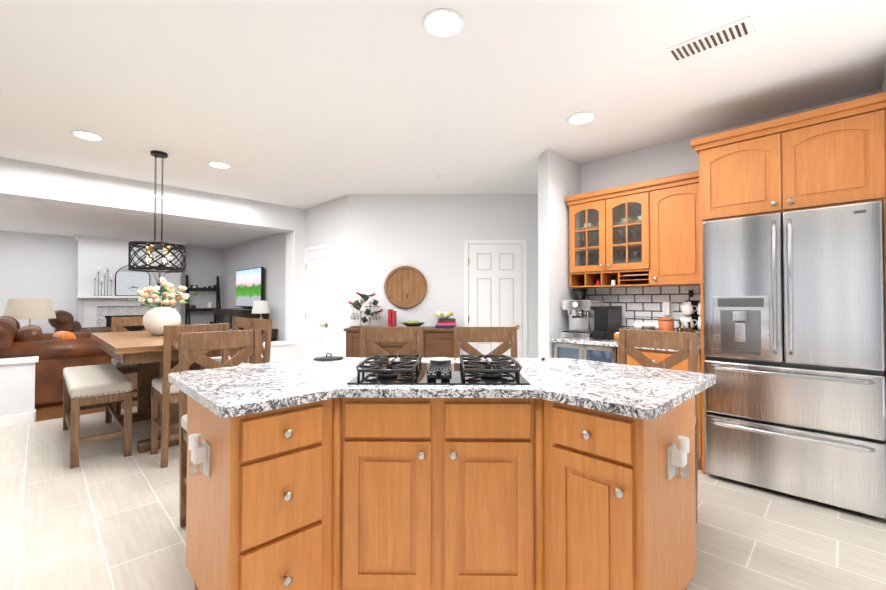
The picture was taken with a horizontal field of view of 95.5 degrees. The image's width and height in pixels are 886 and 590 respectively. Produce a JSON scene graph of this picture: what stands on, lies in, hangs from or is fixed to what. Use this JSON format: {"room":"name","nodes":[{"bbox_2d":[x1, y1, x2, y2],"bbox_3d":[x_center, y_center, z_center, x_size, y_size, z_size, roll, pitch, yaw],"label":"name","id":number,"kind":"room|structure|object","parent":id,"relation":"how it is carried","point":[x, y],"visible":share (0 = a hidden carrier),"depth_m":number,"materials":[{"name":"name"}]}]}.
{"room":"kitchen","nodes":[
{"label":"kitchen","id":0,"kind":"room"},
{"bbox_2d":[35,373,136,419],"bbox_3d":[-7.596,1.474,3.948,4.300,0.300,11.030,-1,-1,45],"label":"floor","id":1,"kind":"structure","parent":0,"point":[49,410],"depth_m":4.73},
{"bbox_2d":[3,298,55,324],"bbox_3d":[-6.155,0.703,5.989,0.570,1.301,0.570,-1,-1,45],"label":"table lamp","id":2,"kind":"object","parent":1,"relation":"on","point":[24,308],"visible":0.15,"depth_m":5.82,"materials":[{"name":"beige fabric"}]},
{"bbox_2d":[0,316,110,404],"bbox_3d":[-5.222,0.815,5.366,1.732,1.060,1.215,-1,-1,45],"label":"leather sofa","id":3,"kind":"object","parent":1,"relation":"on","point":[57,353],"visible":0.65,"depth_m":4.81,"materials":[{"name":"brown leather"}]},
{"bbox_2d":[48,310,125,332],"bbox_3d":[-6.106,0.813,6.916,0.952,1.110,0.985,-1,-1,45],"label":"leather armchair","id":4,"kind":"object","parent":1,"relation":"on","point":[63,320],"visible":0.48,"depth_m":6.42,"materials":[{"name":"brown leather"}]},
{"bbox_2d":[185,275,220,324],"bbox_3d":[-5.144,0.484,8.697,0.470,1.827,0.635,-1,-1,45],"label":"ladder shelf","id":5,"kind":"object","parent":1,"relation":"on","point":[216,288],"visible":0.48,"depth_m":8.68,"materials":[{"name":"black wood"}]},
{"bbox_2d":[213,308,267,341],"bbox_3d":[-3.907,0.824,7.701,1.590,1.110,0.500,-1,-1,45],"label":"tv console","id":6,"kind":"object","parent":1,"relation":"on","point":[227,315],"visible":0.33,"depth_m":7.32,"materials":[{"name":"black wood"}]},
{"bbox_2d":[236,267,263,308],"bbox_3d":[-3.791,-0.119,7.839,1.320,0.779,0.120,-1,-1,45],"label":"flat-screen tv","id":7,"kind":"object","parent":6,"relation":"on","point":[249,287],"visible":0.85,"depth_m":7.76,"materials":[{"name":"black plastic"}]},
{"bbox_2d":[252,301,277,340],"bbox_3d":[-3.171,0.733,6.996,0.410,1.271,0.423,-1,-1,45],"label":"table lamp","id":8,"kind":"object","parent":1,"relation":"on","point":[260,307],"visible":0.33,"depth_m":6.90,"materials":[{"name":"white fabric"}]},
{"bbox_2d":[35,405,136,421],"bbox_3d":[-3.836,1.349,4.695,0.060,0.032,1.310,-1,-1,45],"label":"step","id":9,"kind":"structure","parent":0,"point":[80,414],"depth_m":4.48,"materials":[{"name":"brown wood"}]},
{"bbox_2d":[0,230,223,332],"bbox_3d":[-8.826,0.117,5.192,0.470,2.450,11.030,-1,-1,45],"label":"wall","id":10,"kind":"structure","parent":0,"point":[59,271],"depth_m":7.33,"materials":[{"name":"white paint"}]},
{"bbox_2d":[77,296,182,330],"bbox_3d":[-5.936,0.700,7.705,0.170,1.360,1.600,-1,-1,45],"label":"fireplace","id":11,"kind":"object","parent":10,"relation":"attached to","point":[99,311],"depth_m":7.51,"materials":[{"name":"stone"}]},
{"bbox_2d":[93,265,111,295],"bbox_3d":[-6.253,-0.273,7.402,0.268,0.575,0.076,1,-1,-44],"label":"candle holder","id":12,"kind":"object","parent":11,"relation":"on","point":[107,265],"depth_m":7.39,"materials":[{"name":"black metal"}]},
{"bbox_2d":[115,259,166,295],"bbox_3d":[-5.821,-0.350,7.877,0.928,0.743,0.168,1,-1,-41],"label":"mirror","id":13,"kind":"object","parent":11,"relation":"on","point":[125,278],"depth_m":7.73,"materials":[{"name":"black mirror"}]},
{"bbox_2d":[0,198,282,248],"bbox_3d":[-7.702,-1.175,4.094,4.000,0.100,11.030,-1,-1,45],"label":"ceiling","id":14,"kind":"structure","parent":0,"point":[33,217],"depth_m":6.40,"materials":[{"name":"white paint"}]},
{"bbox_2d":[0,157,304,426],"bbox_3d":[-5.815,-0.052,2.911,0.330,2.720,10.040,-1,-1,45],"label":"wall","id":15,"kind":"structure","parent":0,"point":[30,181],"depth_m":4.89,"materials":[{"name":"white paint"}]},
{"bbox_2d":[223,195,347,356],"bbox_3d":[-3.227,0.016,7.479,5.544,2.720,0.132,-1,-1,45],"label":"wall","id":16,"kind":"structure","parent":0,"point":[326,222],"depth_m":6.89,"materials":[{"name":"white paint"}]},
{"bbox_2d":[304,243,342,358],"bbox_3d":[-1.805,0.303,5.931,1.138,2.100,0.074,-1,-1,45],"label":"door","id":17,"kind":"structure","parent":16,"relation":"attached to","point":[318,295],"depth_m":6.03,"materials":[{"name":"white wood"}]},
{"bbox_2d":[0,407,885,589],"bbox_3d":[0.287,1.419,0.316,12.000,0.300,15.000,-1,-1,45],"label":"floor","id":18,"kind":"structure","parent":0,"point":[105,515],"depth_m":2.24,"materials":[{"name":"beige tile"}]},
{"bbox_2d":[62,364,133,468],"bbox_3d":[-3.144,1.014,3.630,1.344,0.610,0.393,-1,-1,45],"label":"stool","id":19,"kind":"object","parent":18,"relation":"on","point":[95,386],"visible":1,"depth_m":3.27,"materials":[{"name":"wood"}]},
{"bbox_2d":[111,316,145,415],"bbox_3d":[-3.463,0.793,4.579,0.490,1.082,0.464,-1,-1,45],"label":"dining chair","id":20,"kind":"object","parent":18,"relation":"on","point":[118,322],"visible":0.21,"depth_m":4.58,"materials":[{"name":"brown wood"}]},
{"bbox_2d":[91,331,244,452],"bbox_3d":[-2.735,0.864,3.980,1.997,0.920,1.000,-1,-1,45],"label":"dining table","id":21,"kind":"object","parent":18,"relation":"on","point":[143,350],"visible":0.44,"depth_m":3.52,"materials":[{"name":"brown wood"}]},
{"bbox_2d":[127,277,197,335],"bbox_3d":[-2.807,0.112,4.047,0.494,0.584,0.590,-1,-1,45],"label":"flower vase","id":22,"kind":"object","parent":21,"relation":"on","point":[156,319],"visible":0.96,"depth_m":3.96,"materials":[{"name":"white ceramic"}]},
{"bbox_2d":[151,323,228,467],"bbox_3d":[-2.094,0.774,3.330,0.489,1.082,0.464,-1,-1,45],"label":"dining chair","id":23,"kind":"object","parent":18,"relation":"on","point":[163,389],"visible":0.52,"depth_m":3.08,"materials":[{"name":"brown wood"}]},
{"bbox_2d":[179,329,261,527],"bbox_3d":[-1.200,0.759,2.304,0.464,1.082,0.489,1,-1,-44],"label":"stool","id":24,"kind":"object","parent":18,"relation":"on","point":[193,343],"visible":0.31,"depth_m":2.37,"materials":[{"name":"brown wood"}]},
{"bbox_2d":[201,317,250,369],"bbox_3d":[-2.412,0.789,4.334,0.464,1.082,0.489,-1,-1,45],"label":"chair","id":25,"kind":"object","parent":18,"relation":"on","point":[241,322],"visible":0.06,"depth_m":4.42,"materials":[{"name":"brown wood"}]},
{"bbox_2d":[204,318,271,368],"bbox_3d":[-2.007,0.783,3.932,0.464,1.082,0.489,-1,-1,45],"label":"chair","id":26,"kind":"object","parent":18,"relation":"on","point":[265,325],"visible":0.19,"depth_m":3.99,"materials":[{"name":"brown wood"}]},
{"bbox_2d":[359,327,422,357],"bbox_3d":[-0.373,0.764,2.660,0.464,1.082,0.489,0,-1,1],"label":"stool","id":27,"kind":"object","parent":18,"relation":"on","point":[370,336],"visible":0.08,"depth_m":2.87,"materials":[{"name":"brown wood"}]},
{"bbox_2d":[344,326,459,357],"bbox_3d":[-0.502,0.882,5.216,1.480,0.920,0.463,0,-1,1],"label":"sideboard","id":28,"kind":"object","parent":18,"relation":"on","point":[438,342],"visible":0.21,"depth_m":5.03,"materials":[{"name":"brown wood"}]},
{"bbox_2d":[348,292,382,327],"bbox_3d":[-1.007,0.190,5.255,0.423,0.464,0.213,0,-1,1],"label":"wine rack","id":29,"kind":"object","parent":28,"relation":"on","point":[357,305],"visible":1,"depth_m":5.21,"materials":[{"name":"black metal"}]},
{"bbox_2d":[388,309,395,326],"bbox_3d":[-0.664,0.304,5.260,0.090,0.235,0.164,0,-1,1],"label":"upright books","id":30,"kind":"object","parent":28,"relation":"on","point":[391,318],"visible":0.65,"depth_m":5.18,"materials":[{"name":"red paper"}]},
{"bbox_2d":[402,321,424,326],"bbox_3d":[-0.387,0.377,5.233,0.310,0.089,0.307,0,-1,1],"label":"fruit bowl","id":31,"kind":"object","parent":28,"relation":"on","point":[413,324],"visible":0.94,"depth_m":5.15,"materials":[{"name":"green"}]},
{"bbox_2d":[435,311,456,327],"bbox_3d":[0.042,0.320,5.237,0.289,0.204,0.243,0,-1,1],"label":"books","id":32,"kind":"object","parent":28,"relation":"on","point":[444,320],"visible":1,"depth_m":5.14,"materials":[{"name":"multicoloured paper"}]},
{"bbox_2d":[186,417,695,589],"bbox_3d":[-0.019,0.851,1.782,2.232,0.881,0.882,0,-1,1],"label":"kitchen island","id":33,"kind":"object","parent":18,"relation":"on","point":[410,472],"depth_m":1.58,"materials":[{"name":"wood"}]},
{"bbox_2d":[168,357,715,420],"bbox_3d":[-0.017,0.395,1.897,2.604,0.034,1.173,0,-1,1],"label":"island countertop","id":34,"kind":"structure","parent":33,"relation":"on","point":[310,389],"depth_m":1.61,"materials":[{"name":"white stone"}]},
{"bbox_2d":[344,354,531,384],"bbox_3d":[-0.017,0.349,1.946,0.762,0.059,0.546,0,-1,1],"label":"cooktop","id":35,"kind":"object","parent":34,"relation":"in","point":[380,369],"depth_m":1.82,"materials":[{"name":"black metal"}]},
{"bbox_2d":[454,327,516,357],"bbox_3d":[0.299,0.764,2.650,0.464,1.082,0.489,0,-1,1],"label":"stool","id":36,"kind":"object","parent":18,"relation":"on","point":[506,336],"visible":0.1,"depth_m":2.86,"materials":[{"name":"brown wood"}]},
{"bbox_2d":[554,344,618,363],"bbox_3d":[1.505,0.881,3.780,0.673,0.880,0.637,-1,-1,45],"label":"base cabinet","id":37,"kind":"object","parent":18,"relation":"on","point":[591,352],"depth_m":3.58,"materials":[{"name":"blue glass"}]},
{"bbox_2d":[618,329,698,522],"bbox_3d":[1.169,0.760,2.342,0.489,1.082,0.464,1,-1,-44],"label":"stool","id":38,"kind":"object","parent":18,"relation":"on","point":[683,343],"visible":0.06,"depth_m":2.45,"materials":[{"name":"brown wood"}]},
{"bbox_2d":[627,348,706,472],"bbox_3d":[1.881,0.875,3.406,0.647,0.880,0.637,-1,-1,45],"label":"base cabinet","id":39,"kind":"object","parent":18,"relation":"on","point":[656,357],"depth_m":2.98,"materials":[{"name":"brown wood"}]},
{"bbox_2d":[551,337,703,351],"bbox_3d":[1.678,0.420,3.604,1.205,0.035,0.653,-1,-1,45],"label":"countertop","id":40,"kind":"structure","parent":39,"relation":"on","point":[610,343],"depth_m":3.49,"materials":[{"name":"white stone"}]},
{"bbox_2d":[560,289,700,342],"bbox_3d":[1.699,0.167,3.643,1.177,0.471,0.552,-1,-1,45],"label":"kitchen appliance","id":41,"kind":"object","parent":40,"relation":"on","point":[595,319],"visible":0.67,"depth_m":3.69,"materials":[{"name":"silver metal"}]},
{"bbox_2d":[703,200,885,518],"bbox_3d":[2.402,0.378,2.801,0.880,1.833,0.751,-1,-1,45],"label":"fridge","id":42,"kind":"object","parent":18,"relation":"on","point":[794,352],"visible":1,"depth_m":2.52,"materials":[{"name":"grey metal"}]},
{"bbox_2d":[347,194,538,357],"bbox_3d":[0.507,-0.013,5.510,3.620,2.720,0.132,0,-1,1],"label":"wall","id":43,"kind":"structure","parent":0,"point":[425,235],"depth_m":5.47,"materials":[{"name":"white paint"}]},
{"bbox_2d":[384,266,426,308],"bbox_3d":[-0.504,-0.104,5.437,0.582,0.582,0.062,0,-1,1],"label":"wall decor","id":44,"kind":"object","parent":43,"relation":"attached to","point":[405,287],"visible":1,"depth_m":5.43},
{"bbox_2d":[464,239,526,357],"bbox_3d":[0.708,0.295,5.411,0.853,2.100,0.074,0,-1,1],"label":"door","id":45,"kind":"structure","parent":43,"relation":"attached to","point":[495,282],"depth_m":5.44,"materials":[{"name":"white wood"}]},
{"bbox_2d":[0,0,885,208],"bbox_3d":[0.180,-1.499,0.465,12.300,0.100,15.000,-1,-1,45],"label":"ceiling","id":46,"kind":"structure","parent":0,"point":[304,104],"depth_m":2.69,"materials":[{"name":"white paint"}]},
{"bbox_2d":[71,130,103,140],"bbox_3d":[-3.123,-1.399,3.539,0.223,0.010,0.223,1,-1,-44],"label":"recessed light","id":47,"kind":"object","parent":46,"relation":"in","point":[85,135],"depth_m":3.53,"materials":[{"name":"white"}]},
{"bbox_2d":[128,150,185,272],"bbox_3d":[-2.791,-0.816,3.948,0.464,1.162,0.464,-1,-1,45],"label":"pendant chandelier","id":48,"kind":"object","parent":46,"relation":"hanging from","point":[151,247],"visible":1,"depth_m":3.92,"materials":[{"name":"black metal"}]},
{"bbox_2d":[207,161,230,168],"bbox_3d":[-2.387,-1.388,4.299,0.223,0.010,0.223,1,-1,-44],"label":"recessed light","id":49,"kind":"object","parent":46,"relation":"in","point":[216,164],"depth_m":4.29,"materials":[{"name":"white plastic"}]},
{"bbox_2d":[436,174,447,179],"bbox_3d":[-0.016,-1.365,4.695,0.144,0.042,0.144,0,-1,1],"label":"smoke detector","id":50,"kind":"object","parent":46,"relation":"attached to","point":[441,177],"visible":1,"depth_m":4.65,"materials":[{"name":"white plastic"}]},
{"bbox_2d":[422,8,464,37],"bbox_3d":[0.001,-1.420,2.107,0.223,0.010,0.223,1,-1,-44],"label":"recessed light","id":51,"kind":"object","parent":46,"relation":"in","point":[445,23],"depth_m":2.10,"materials":[{"name":"white plastic"}]},
{"bbox_2d":[567,112,595,124],"bbox_3d":[1.100,-1.404,3.199,0.223,0.010,0.223,1,-1,-44],"label":"recessed light","id":52,"kind":"object","parent":46,"relation":"in","point":[580,118],"depth_m":3.20,"materials":[{"name":"white"}]},
{"bbox_2d":[664,15,754,62],"bbox_3d":[1.481,-1.414,2.247,0.400,0.016,0.170,-1,-1,45],"label":"ceiling vent","id":53,"kind":"object","parent":46,"relation":"in","point":[727,33],"visible":1,"depth_m":2.22,"materials":[{"name":"white metal"}]},
{"bbox_2d":[538,149,580,357],"bbox_3d":[1.279,-0.032,4.239,0.978,2.720,0.213,1,-1,-45],"label":"wall","id":54,"kind":"structure","parent":0,"point":[559,178],"depth_m":3.96,"materials":[{"name":"white paint"}]},
{"bbox_2d":[581,89,880,288],"bbox_3d":[3.563,-0.061,2.284,6.100,2.720,0.120,-1,-1,45],"label":"wall","id":55,"kind":"structure","parent":0,"point":[677,157],"depth_m":3.81,"materials":[{"name":"white paint"}]},
{"bbox_2d":[622,328,703,339],"bbox_3d":[1.898,0.362,3.826,1.205,0.089,0.028,-1,-1,45],"label":"backsplash","id":56,"kind":"structure","parent":55,"relation":"attached to","point":[675,329],"depth_m":3.62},
{"bbox_2d":[639,176,702,287],"bbox_3d":[2.040,-0.511,3.473,0.498,0.855,0.347,-1,-1,45],"label":"upper cabinet","id":57,"kind":"object","parent":55,"relation":"attached to","point":[670,240],"depth_m":3.37,"materials":[{"name":"brown wood"}]},
{"bbox_2d":[695,100,885,227],"bbox_3d":[2.445,-0.825,2.870,0.935,0.564,0.637,-1,-1,45],"label":"upper cabinet","id":58,"kind":"object","parent":55,"relation":"attached to","point":[827,159],"depth_m":2.59,"materials":[{"name":"brown wood"}]},
{"bbox_2d":[881,66,885,92],"bbox_3d":[2.786,-0.060,2.400,0.165,2.720,0.812,-1,-1,45],"label":"wall","id":59,"kind":"structure","parent":0,"point":[883,89],"depth_m":2.56,"materials":[{"name":"white paint"}]}
]}

